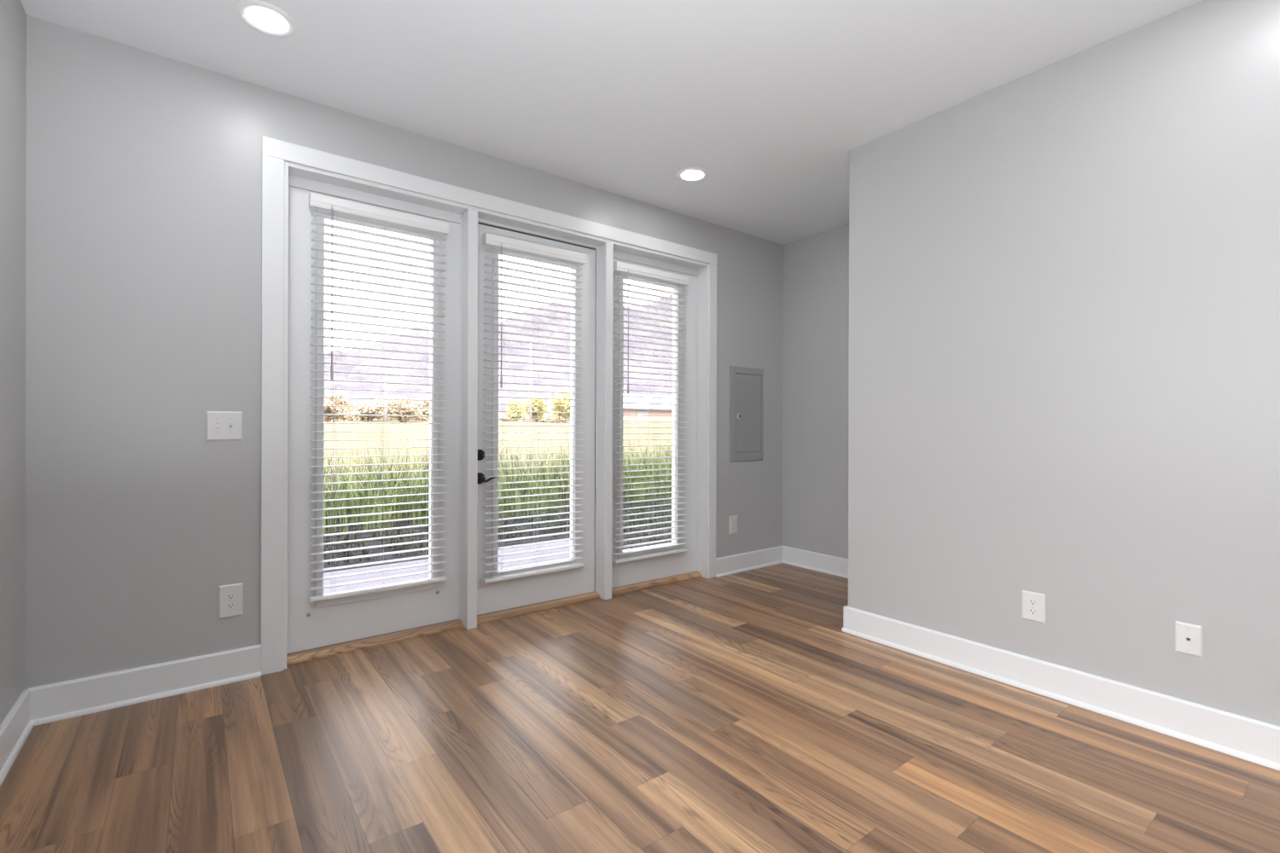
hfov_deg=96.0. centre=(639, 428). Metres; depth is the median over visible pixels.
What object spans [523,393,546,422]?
autumn tree
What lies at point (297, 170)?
trim
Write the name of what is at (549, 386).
pole
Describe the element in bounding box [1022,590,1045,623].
wall outlet
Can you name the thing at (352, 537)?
ground cover
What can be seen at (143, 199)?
wall
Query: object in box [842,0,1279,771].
wall
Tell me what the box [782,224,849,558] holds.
wall
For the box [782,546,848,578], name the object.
baseboard
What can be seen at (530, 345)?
pole
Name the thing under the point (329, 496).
grass
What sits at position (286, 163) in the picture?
trim
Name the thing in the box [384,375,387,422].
pole
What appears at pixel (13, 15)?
wall
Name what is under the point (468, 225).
trim
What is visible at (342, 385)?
hill
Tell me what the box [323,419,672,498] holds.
field
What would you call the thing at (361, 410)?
dry shrub
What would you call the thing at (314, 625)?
door
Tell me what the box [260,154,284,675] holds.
trim
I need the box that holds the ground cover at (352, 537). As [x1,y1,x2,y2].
[323,494,671,565]
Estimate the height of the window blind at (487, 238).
2.066 m
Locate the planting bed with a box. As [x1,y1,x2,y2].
[323,484,671,572]
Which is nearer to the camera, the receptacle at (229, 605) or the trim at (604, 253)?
the receptacle at (229, 605)
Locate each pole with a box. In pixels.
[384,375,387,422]
[529,343,532,422]
[546,385,550,423]
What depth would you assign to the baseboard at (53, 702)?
2.40 m
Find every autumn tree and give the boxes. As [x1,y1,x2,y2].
[505,399,526,421]
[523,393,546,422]
[550,387,570,423]
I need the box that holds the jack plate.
[1175,621,1202,657]
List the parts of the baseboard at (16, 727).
shoe molding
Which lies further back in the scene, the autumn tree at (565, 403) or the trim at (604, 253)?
the autumn tree at (565, 403)
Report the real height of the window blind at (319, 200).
2.024 m
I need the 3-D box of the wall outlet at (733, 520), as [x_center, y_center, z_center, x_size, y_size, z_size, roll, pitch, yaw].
[0.744,0.769,4.581,0.085,0.142,0.009,0,0,-37]
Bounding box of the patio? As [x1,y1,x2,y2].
[323,540,570,593]
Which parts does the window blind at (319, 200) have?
ladder cord, rail, ladder cord, ladder cord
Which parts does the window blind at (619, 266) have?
ladder cord, rail, ladder cord, ladder cord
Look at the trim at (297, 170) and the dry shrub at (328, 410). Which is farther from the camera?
the dry shrub at (328, 410)
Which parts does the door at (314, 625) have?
glazing frame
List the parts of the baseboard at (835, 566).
shoe molding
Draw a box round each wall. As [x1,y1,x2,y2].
[0,0,26,725]
[24,14,783,688]
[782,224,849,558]
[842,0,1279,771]
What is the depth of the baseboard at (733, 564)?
4.67 m
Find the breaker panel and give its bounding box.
[729,366,763,461]
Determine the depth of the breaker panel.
4.65 m
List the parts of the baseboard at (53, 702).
shoe molding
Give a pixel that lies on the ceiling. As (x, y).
(772, 99)
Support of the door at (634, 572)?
in the wall at (143, 199)
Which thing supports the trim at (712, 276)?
attached to the wall at (143, 199)
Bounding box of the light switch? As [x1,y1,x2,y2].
[206,411,242,440]
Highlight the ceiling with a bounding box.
[20,0,1203,244]
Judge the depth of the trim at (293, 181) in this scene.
3.05 m
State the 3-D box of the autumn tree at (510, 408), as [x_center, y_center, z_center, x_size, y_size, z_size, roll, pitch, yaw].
[-10.030,-1.272,46.476,1.676,2.160,1.894,0,0,-37]
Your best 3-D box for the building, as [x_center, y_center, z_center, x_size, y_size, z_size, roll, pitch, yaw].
[-0.659,-1.841,57.405,13.300,3.090,9.000,0,0,-37]
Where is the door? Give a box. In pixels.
[477,222,595,615]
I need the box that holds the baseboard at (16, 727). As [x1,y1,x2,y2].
[0,688,33,786]
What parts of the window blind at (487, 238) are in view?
ladder cord, rail, ladder cord, ladder cord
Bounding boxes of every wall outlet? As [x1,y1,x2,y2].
[218,582,242,619]
[729,515,737,534]
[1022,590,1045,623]
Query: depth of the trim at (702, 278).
4.44 m
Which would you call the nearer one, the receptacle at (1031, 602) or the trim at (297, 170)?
the receptacle at (1031, 602)
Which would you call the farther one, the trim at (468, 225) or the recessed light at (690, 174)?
the recessed light at (690, 174)
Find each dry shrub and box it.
[324,391,359,422]
[351,401,383,421]
[387,395,423,422]
[419,395,429,415]
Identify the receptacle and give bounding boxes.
[226,593,235,599]
[226,602,235,609]
[1028,599,1037,605]
[1028,608,1037,615]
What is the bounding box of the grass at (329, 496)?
[323,420,672,534]
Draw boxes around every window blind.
[308,192,449,602]
[480,232,586,584]
[612,261,689,564]
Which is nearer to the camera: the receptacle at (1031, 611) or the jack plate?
the jack plate
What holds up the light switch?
attached to the wall at (143, 199)
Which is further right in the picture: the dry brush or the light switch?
the dry brush
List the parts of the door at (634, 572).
glazing frame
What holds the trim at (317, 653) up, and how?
attached to the wall at (143, 199)
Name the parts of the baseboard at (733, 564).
shoe molding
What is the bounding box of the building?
[552,393,672,423]
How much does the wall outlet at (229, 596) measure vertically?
0.147 m
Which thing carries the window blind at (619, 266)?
attached to the door at (634, 572)
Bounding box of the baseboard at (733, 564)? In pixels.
[715,546,782,577]
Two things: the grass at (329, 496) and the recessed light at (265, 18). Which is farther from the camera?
the grass at (329, 496)
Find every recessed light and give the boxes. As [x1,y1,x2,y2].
[234,0,297,37]
[675,167,709,182]
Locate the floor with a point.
(737, 712)
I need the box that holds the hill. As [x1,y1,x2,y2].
[324,294,672,420]
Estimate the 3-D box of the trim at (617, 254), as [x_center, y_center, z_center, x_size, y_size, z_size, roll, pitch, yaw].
[0.092,-1.211,4.238,0.872,0.053,0.046,0,0,-37]
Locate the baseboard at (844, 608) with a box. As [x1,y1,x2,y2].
[841,605,848,630]
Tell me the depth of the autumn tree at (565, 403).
47.67 m
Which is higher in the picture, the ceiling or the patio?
the ceiling
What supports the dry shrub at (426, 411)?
on the field
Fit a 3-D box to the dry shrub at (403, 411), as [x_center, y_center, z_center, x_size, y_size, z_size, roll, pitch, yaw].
[-15.880,-1.202,38.898,2.406,2.010,2.472,0,0,-10]
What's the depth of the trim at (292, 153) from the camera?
3.23 m
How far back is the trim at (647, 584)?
4.18 m
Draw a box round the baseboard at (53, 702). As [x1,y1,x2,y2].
[25,644,261,726]
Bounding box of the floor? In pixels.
[0,563,1279,852]
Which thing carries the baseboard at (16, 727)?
attached to the wall at (13, 15)
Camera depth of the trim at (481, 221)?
3.63 m
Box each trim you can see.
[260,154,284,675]
[261,135,717,265]
[283,161,288,669]
[286,619,463,665]
[288,162,707,268]
[288,174,460,223]
[459,209,478,629]
[477,218,597,249]
[477,592,600,624]
[594,242,613,600]
[611,571,701,596]
[613,250,698,276]
[696,263,709,578]
[707,263,717,578]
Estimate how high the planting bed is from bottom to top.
0.155 m
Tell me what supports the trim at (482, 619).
attached to the wall at (143, 199)
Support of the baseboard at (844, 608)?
attached to the wall at (1064, 386)
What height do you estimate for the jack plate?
0.114 m
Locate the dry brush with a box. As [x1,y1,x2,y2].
[324,397,567,423]
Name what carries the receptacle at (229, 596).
attached to the wall outlet at (229, 596)
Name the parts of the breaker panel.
panel door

